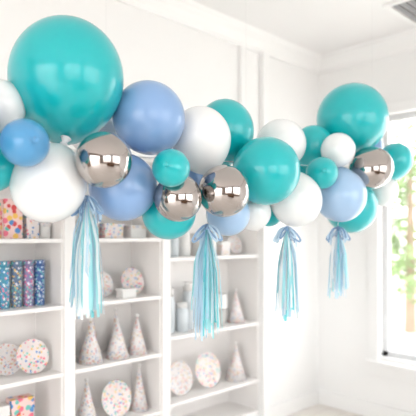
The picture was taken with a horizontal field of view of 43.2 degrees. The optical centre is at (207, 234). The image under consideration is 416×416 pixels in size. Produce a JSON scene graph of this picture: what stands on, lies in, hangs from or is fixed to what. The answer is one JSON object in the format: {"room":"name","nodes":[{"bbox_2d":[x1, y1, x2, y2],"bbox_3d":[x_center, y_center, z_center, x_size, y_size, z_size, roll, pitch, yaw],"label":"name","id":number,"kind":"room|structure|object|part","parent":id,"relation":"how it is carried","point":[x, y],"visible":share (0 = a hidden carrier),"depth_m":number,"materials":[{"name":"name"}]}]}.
{"room":"shop","nodes":[
{"label":"shop","id":0,"kind":"room"},
{"bbox_2d":[0,0,317,415],"bbox_3d":[-1.495,-0.030,2.472,6.500,3.000,0.360,0,0,-44],"label":"wall","id":1,"kind":"structure","parent":0,"point":[202,69],"depth_m":3.81,"materials":[{"name":"paint"}]},
{"bbox_2d":[0,149,258,415],"bbox_3d":[-0.670,0.445,3.244,2.660,1.850,0.338,0,0,-44],"label":"built-in shelf","id":2,"kind":"object","parent":1,"relation":"attached to","point":[57,389],"visible":0.45,"depth_m":3.43,"materials":[{"name":"paint"}]},
{"bbox_2d":[0,261,9,308],"bbox_3d":[-1.083,0.264,2.787,0.062,0.250,0.062,0,0,-44],"label":"tube","id":3,"kind":"object","parent":2,"relation":"on","point":[4,265],"visible":1,"depth_m":2.76,"materials":[{"name":"blue paper"}]},
{"bbox_2d":[0,402,9,415],"bbox_3d":[-1.108,1.014,2.777,0.088,0.230,0.088,0,0,-44],"label":"gift box","id":4,"kind":"object","parent":2,"relation":"on","point":[4,407],"visible":1,"depth_m":2.76,"materials":[{"name":"white cardboard"}]},
{"bbox_2d":[0,343,19,374],"bbox_3d":[-1.086,0.670,2.841,0.170,0.165,0.054,0,0,-43],"label":"paper plate","id":5,"kind":"object","parent":2,"relation":"on","point":[8,362],"visible":0.74,"depth_m":2.85,"materials":[{"name":"paper"}]},
{"bbox_2d":[0,198,22,238],"bbox_3d":[-1.065,-0.086,2.818,0.108,0.210,0.108,0,0,-44],"label":"gift box","id":6,"kind":"object","parent":2,"relation":"on","point":[11,217],"visible":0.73,"depth_m":2.77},
{"bbox_2d":[10,260,21,307],"bbox_3d":[-1.034,0.264,2.834,0.062,0.250,0.062,0,0,-44],"label":"tube","id":7,"kind":"object","parent":2,"relation":"on","point":[16,266],"visible":1,"depth_m":2.81,"materials":[{"name":"multicoloured cardboard"}]},
{"bbox_2d":[6,393,34,415],"bbox_3d":[-1.019,1.004,2.850,0.128,0.250,0.078,0,0,-44],"label":"gift box","id":8,"kind":"object","parent":2,"relation":"on","point":[24,404],"visible":0.83,"depth_m":2.83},
{"bbox_2d":[22,260,33,306],"bbox_3d":[-0.986,0.264,2.881,0.062,0.250,0.062,0,0,-44],"label":"tube","id":9,"kind":"object","parent":2,"relation":"on","point":[28,265],"visible":1,"depth_m":2.86,"materials":[{"name":"purple paper"}]},
{"bbox_2d":[23,215,38,238],"bbox_3d":[-0.986,-0.046,2.895,0.078,0.130,0.108,0,0,-44],"label":"gift box","id":10,"kind":"object","parent":2,"relation":"on","point":[30,227],"visible":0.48,"depth_m":2.86,"materials":[{"name":"cardboard"}]},
{"bbox_2d":[16,339,48,373],"bbox_3d":[-0.962,0.663,2.877,0.186,0.180,0.058,0,0,-43],"label":"paper plate","id":11,"kind":"object","parent":2,"relation":"on","point":[32,355],"visible":1,"depth_m":2.88,"materials":[{"name":"multicoloured paper"}]},
{"bbox_2d":[34,260,44,304],"bbox_3d":[-0.940,0.264,2.926,0.062,0.250,0.062,0,0,-44],"label":"tube","id":12,"kind":"object","parent":2,"relation":"on","point":[39,265],"visible":0.94,"depth_m":2.90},
{"bbox_2d":[39,222,50,237],"bbox_3d":[-0.936,-0.026,2.958,0.068,0.090,0.088,0,0,-44],"label":"gift box","id":13,"kind":"object","parent":2,"relation":"on","point":[44,228],"visible":0.7,"depth_m":2.93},
{"bbox_2d":[77,378,96,415],"bbox_3d":[-0.724,0.991,3.135,0.140,0.277,0.140,0,0,-44],"label":"party hat","id":14,"kind":"object","parent":2,"relation":"on","point":[86,408],"visible":1,"depth_m":3.11,"materials":[{"name":"paper"}]},
{"bbox_2d":[77,317,103,364],"bbox_3d":[-0.703,0.626,3.142,0.156,0.267,0.156,0,0,-44],"label":"party hat","id":15,"kind":"object","parent":2,"relation":"on","point":[90,354],"visible":0.94,"depth_m":3.10,"materials":[{"name":"paper"}]},
{"bbox_2d":[100,271,112,296],"bbox_3d":[-0.662,0.303,3.265,0.053,0.159,0.164,0,0,45],"label":"paper plate","id":16,"kind":"object","parent":2,"relation":"on","point":[106,279],"visible":0.52,"depth_m":3.30,"materials":[{"name":"paper"}]},
{"bbox_2d":[98,223,123,237],"bbox_3d":[-0.612,-0.026,3.271,0.138,0.090,0.108,0,0,-44],"label":"gift box","id":17,"kind":"object","parent":2,"relation":"on","point":[105,230],"visible":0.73,"depth_m":3.23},
{"bbox_2d":[108,308,118,346],"bbox_3d":[-0.599,0.616,3.423,0.116,0.287,0.116,0,0,-44],"label":"party hat","id":18,"kind":"object","parent":2,"relation":"on","point":[115,309],"visible":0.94,"depth_m":3.41,"materials":[{"name":"white paper"}]},
{"bbox_2d":[101,380,131,415],"bbox_3d":[-0.570,1.016,3.270,0.065,0.213,0.220,0,0,45],"label":"paper plate","id":19,"kind":"object","parent":2,"relation":"on","point":[116,398],"visible":1,"depth_m":3.28,"materials":[{"name":"multicoloured paper"}]},
{"bbox_2d":[105,317,129,359],"bbox_3d":[-0.563,0.636,3.263,0.150,0.246,0.150,0,0,-44],"label":"party hat","id":20,"kind":"object","parent":2,"relation":"on","point":[117,349],"visible":1,"depth_m":3.23,"materials":[{"name":"white paper"}]},
{"bbox_2d":[116,288,136,297],"bbox_3d":[-0.510,0.361,3.273,0.108,0.055,0.078,0,0,-44],"label":"gift box","id":21,"kind":"object","parent":2,"relation":"on","point":[121,292],"visible":1,"depth_m":3.25,"materials":[{"name":"white cardboard"}]},
{"bbox_2d":[121,268,143,293],"bbox_3d":[-0.490,0.297,3.404,0.056,0.170,0.176,0,0,45],"label":"paper plate","id":22,"kind":"object","parent":2,"relation":"on","point":[131,277],"visible":0.82,"depth_m":3.42,"materials":[{"name":"multicoloured paper"}]},
{"bbox_2d":[123,225,146,237],"bbox_3d":[-0.476,-0.021,3.403,0.128,0.080,0.098,0,0,-44],"label":"gift box","id":23,"kind":"object","parent":2,"relation":"on","point":[129,231],"visible":0.85,"depth_m":3.36,"materials":[{"name":"white cardboard"}]},
{"bbox_2d":[128,313,147,355],"bbox_3d":[-0.455,0.631,3.367,0.136,0.256,0.136,0,0,-44],"label":"party hat","id":24,"kind":"object","parent":2,"relation":"on","point":[137,347],"visible":0.98,"depth_m":3.33,"materials":[{"name":"white paper"}]},
{"bbox_2d":[129,364,148,411],"bbox_3d":[-0.448,0.981,3.402,0.124,0.297,0.124,0,0,-44],"label":"party hat","id":25,"kind":"object","parent":2,"relation":"on","point":[139,401],"visible":1,"depth_m":3.37,"materials":[{"name":"multicoloured paper"}]},
{"bbox_2d":[171,288,174,332],"bbox_3d":[-0.267,0.519,3.605,0.080,0.300,0.080,0,0,-44],"label":"jar","id":26,"kind":"object","parent":2,"relation":"on","point":[172,289],"visible":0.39,"depth_m":3.58,"materials":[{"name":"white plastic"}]},
{"bbox_2d":[171,238,178,256],"bbox_3d":[-0.246,0.064,3.611,0.090,0.170,0.090,0,0,-44],"label":"jar","id":27,"kind":"object","parent":2,"relation":"on","point":[174,242],"visible":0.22,"depth_m":3.57,"materials":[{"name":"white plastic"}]},
{"bbox_2d":[175,302,187,331],"bbox_3d":[-0.182,0.569,3.660,0.090,0.200,0.090,0,0,-44],"label":"jar","id":28,"kind":"object","parent":2,"relation":"on","point":[181,312],"visible":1,"depth_m":3.62,"materials":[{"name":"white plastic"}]},
{"bbox_2d":[171,361,192,394],"bbox_3d":[-0.196,0.991,3.646,0.230,0.223,0.067,0,0,-43],"label":"paper plate","id":29,"kind":"object","parent":2,"relation":"on","point":[181,373],"visible":0.87,"depth_m":3.66,"materials":[{"name":"paper"}]},
{"bbox_2d":[179,231,189,255],"bbox_3d":[-0.174,0.049,3.709,0.100,0.200,0.100,0,0,-44],"label":"jar","id":30,"kind":"object","parent":2,"relation":"on","point":[184,241],"visible":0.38,"depth_m":3.66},
{"bbox_2d":[182,282,194,328],"bbox_3d":[-0.138,0.504,3.758,0.090,0.330,0.090,0,0,-44],"label":"jar","id":31,"kind":"object","parent":2,"relation":"on","point":[187,286],"visible":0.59,"depth_m":3.72,"materials":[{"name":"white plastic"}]},
{"bbox_2d":[190,233,215,255],"bbox_3d":[-0.030,0.069,3.834,0.168,0.160,0.108,0,0,-44],"label":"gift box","id":32,"kind":"object","parent":2,"relation":"on","point":[194,246],"visible":0.27,"depth_m":3.80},
{"bbox_2d":[195,352,220,386],"bbox_3d":[-0.001,0.982,3.833,0.250,0.242,0.072,0,0,-43],"label":"paper plate","id":33,"kind":"object","parent":2,"relation":"on","point":[207,366],"visible":1,"depth_m":3.84,"materials":[{"name":"paper"}]},
{"bbox_2d":[218,293,226,324],"bbox_3d":[0.099,0.553,3.945,0.093,0.232,0.093,0,0,-44],"label":"paper cups","id":34,"kind":"object","parent":2,"relation":"on","point":[222,315],"visible":0.59,"depth_m":3.91,"materials":[{"name":"white paper"}]},
{"bbox_2d":[216,241,230,254],"bbox_3d":[0.106,0.099,3.938,0.098,0.100,0.088,0,0,-44],"label":"gift box","id":35,"kind":"object","parent":2,"relation":"on","point":[222,247],"visible":0.77,"depth_m":3.90,"materials":[{"name":"white cardboard"}]},
{"bbox_2d":[228,235,241,252],"bbox_3d":[0.206,0.070,4.064,0.050,0.145,0.150,0,0,45],"label":"paper plate","id":36,"kind":"object","parent":2,"relation":"on","point":[236,245],"visible":0.85,"depth_m":4.08,"materials":[{"name":"white paper"}]},
{"bbox_2d":[226,289,244,323],"bbox_3d":[0.214,0.540,4.042,0.150,0.257,0.150,0,0,-44],"label":"party hat","id":37,"kind":"object","parent":2,"relation":"on","point":[235,315],"visible":1,"depth_m":4.00,"materials":[{"name":"white paper"}]},
{"bbox_2d":[225,342,246,381],"bbox_3d":[0.214,0.966,4.042,0.170,0.287,0.170,0,0,-44],"label":"party hat","id":38,"kind":"object","parent":2,"relation":"on","point":[235,372],"visible":1,"depth_m":4.00,"materials":[{"name":"paper"}]},
{"bbox_2d":[50,45,244,165],"bbox_3d":[-0.569,-0.940,3.097,2.720,0.920,0.030,0,0,-44],"label":"trim","id":39,"kind":"structure","parent":1,"relation":"attached to","point":[241,47],"depth_m":3.87,"materials":[{"name":"paint"}]},
{"bbox_2d":[116,0,320,74],"bbox_3d":[-1.335,-1.465,2.307,6.500,0.130,0.100,0,0,-44],"label":"trim","id":40,"kind":"structure","parent":1,"relation":"attached to","point":[191,14],"depth_m":3.74,"materials":[{"name":"paint"}]},
{"bbox_2d":[260,53,269,415],"bbox_3d":[0.438,0.035,4.062,0.070,2.870,0.045,0,0,-44],"label":"trim","id":41,"kind":"structure","parent":1,"relation":"attached to","point":[264,57],"depth_m":4.04,"materials":[{"name":"paint"}]},
{"bbox_2d":[255,390,318,415],"bbox_3d":[-1.370,1.410,2.329,6.480,0.120,0.020,0,0,-44],"label":"baseboard","id":42,"kind":"structure","parent":1,"relation":"attached to","point":[288,407],"depth_m":4.34,"materials":[{"name":"paint"}]},
{"bbox_2d":[192,0,415,54],"bbox_3d":[0.471,-1.580,0.548,6.650,0.100,5.860,0,0,-44],"label":"ceiling","id":43,"kind":"structure","parent":0,"point":[321,27],"depth_m":3.71,"materials":[{"name":"paint"}]},
{"bbox_2d":[0,15,412,239],"bbox_3d":[0.068,-0.756,2.302,2.725,1.548,0.614,0,0,-41],"label":"garland","id":44,"kind":"object","parent":43,"relation":"hanging from","point":[63,88],"visible":1,"depth_m":1.88,"materials":[{"name":"teal rubber"}]},
{"bbox_2d":[68,195,103,319],"bbox_3d":[-0.417,0.057,1.794,0.125,0.467,0.116,0,0,-44],"label":"tassel","id":45,"kind":"object","parent":44,"relation":"hanging from","point":[86,287],"visible":0.97,"depth_m":1.78,"materials":[{"name":"paper"}]},
{"bbox_2d":[191,224,222,340],"bbox_3d":[-0.005,0.166,2.096,0.131,0.503,0.131,0,0,-44],"label":"tassel","id":46,"kind":"object","parent":44,"relation":"hanging from","point":[205,279],"visible":1,"depth_m":2.08,"materials":[{"name":"paper"}]},
{"bbox_3d":[0.071,-0.333,2.357,2.470,0.116,0.019,0,0,-37],"label":"spine cord","id":47,"kind":"part","parent":44,"relation":"part of","materials":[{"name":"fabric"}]},
{"bbox_2d":[273,226,300,320],"bbox_3d":[0.366,0.157,2.421,0.114,0.478,0.108,0,0,30],"label":"tassel","id":48,"kind":"object","parent":44,"relation":"hanging from","point":[285,279],"visible":1,"depth_m":2.39,"materials":[{"name":"paper"}]},
{"bbox_2d":[326,226,350,298],"bbox_3d":[0.669,0.121,2.708,0.114,0.414,0.129,0,0,-44],"label":"tassel","id":49,"kind":"object","parent":44,"relation":"hanging from","point":[338,269],"visible":1,"depth_m":2.68,"materials":[{"name":"paper"}]},
{"bbox_2d":[383,0,415,26],"bbox_3d":[1.499,-1.520,3.477,0.480,0.020,0.480,0,0,-44],"label":"ceiling vent","id":50,"kind":"object","parent":43,"relation":"attached to","point":[394,7],"depth_m":3.53,"materials":[{"name":"white metal"}]},
{"bbox_2d":[288,403,362,415],"bbox_3d":[0.471,1.520,0.548,6.650,0.100,5.860,0,0,-44],"label":"floor","id":51,"kind":"structure","parent":0,"point":[318,409],"depth_m":4.35,"materials":[{"name":"beige wood"}]},
{"bbox_2d":[318,50,415,412],"bbox_3d":[2.807,-0.030,2.809,0.150,3.000,5.860,0,0,-44],"label":"wall","id":52,"kind":"structure","parent":0,"point":[343,322],"depth_m":4.33,"materials":[{"name":"paint"}]},
{"bbox_2d":[317,389,415,415],"bbox_3d":[2.871,1.410,2.620,0.020,0.120,5.500,0,0,-44],"label":"baseboard","id":53,"kind":"structure","parent":52,"relation":"attached to","point":[357,406],"depth_m":4.30,"materials":[{"name":"paint"}]},
{"bbox_2d":[319,28,415,74],"bbox_3d":[2.842,-1.465,2.592,0.100,0.130,5.500,0,0,-44],"label":"trim","id":54,"kind":"structure","parent":52,"relation":"attached to","point":[402,42],"depth_m":4.19,"materials":[{"name":"paint"}]},
{"bbox_2d":[364,97,415,383],"bbox_3d":[1.928,0.043,3.566,0.060,2.155,1.880,0,0,-44],"label":"window frame","id":55,"kind":"structure","parent":52,"relation":"attached to","point":[395,371],"depth_m":4.17,"materials":[{"name":"paint"}]},
{"bbox_2d":[383,111,415,360],"bbox_3d":[2.003,0.025,3.639,0.050,1.950,1.670,0,0,-44],"label":"window","id":56,"kind":"structure","parent":52,"relation":"in","point":[387,351],"depth_m":4.20,"materials":[{"name":"paint"}]},
{"label":"outside","id":57,"kind":"structure","parent":0,"visible":0},
{"bbox_2d":[391,268,415,353],"bbox_3d":[9.710,1.670,17.243,29.850,0.100,34.000,0,0,-44],"label":"ground","id":58,"kind":"structure","parent":57,"point":[401,341],"depth_m":9.20,"materials":[{"name":"white"}]},
{"bbox_2d":[391,121,415,332],"bbox_3d":[3.394,-0.145,8.809,2.349,3.529,2.200,0,0,-44],"label":"tree","id":59,"kind":"object","parent":58,"relation":"on","point":[408,263],"visible":0.3,"depth_m":8.66,"materials":[{"name":"green plant"}]},
{"bbox_2d":[391,120,415,264],"bbox_3d":[3.637,-0.744,12.464,2.775,4.727,2.862,0,0,-44],"label":"tree","id":60,"kind":"object","parent":58,"relation":"on","point":[398,122],"visible":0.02,"depth_m":12.05,"materials":[{"name":"green plant"}]}
]}

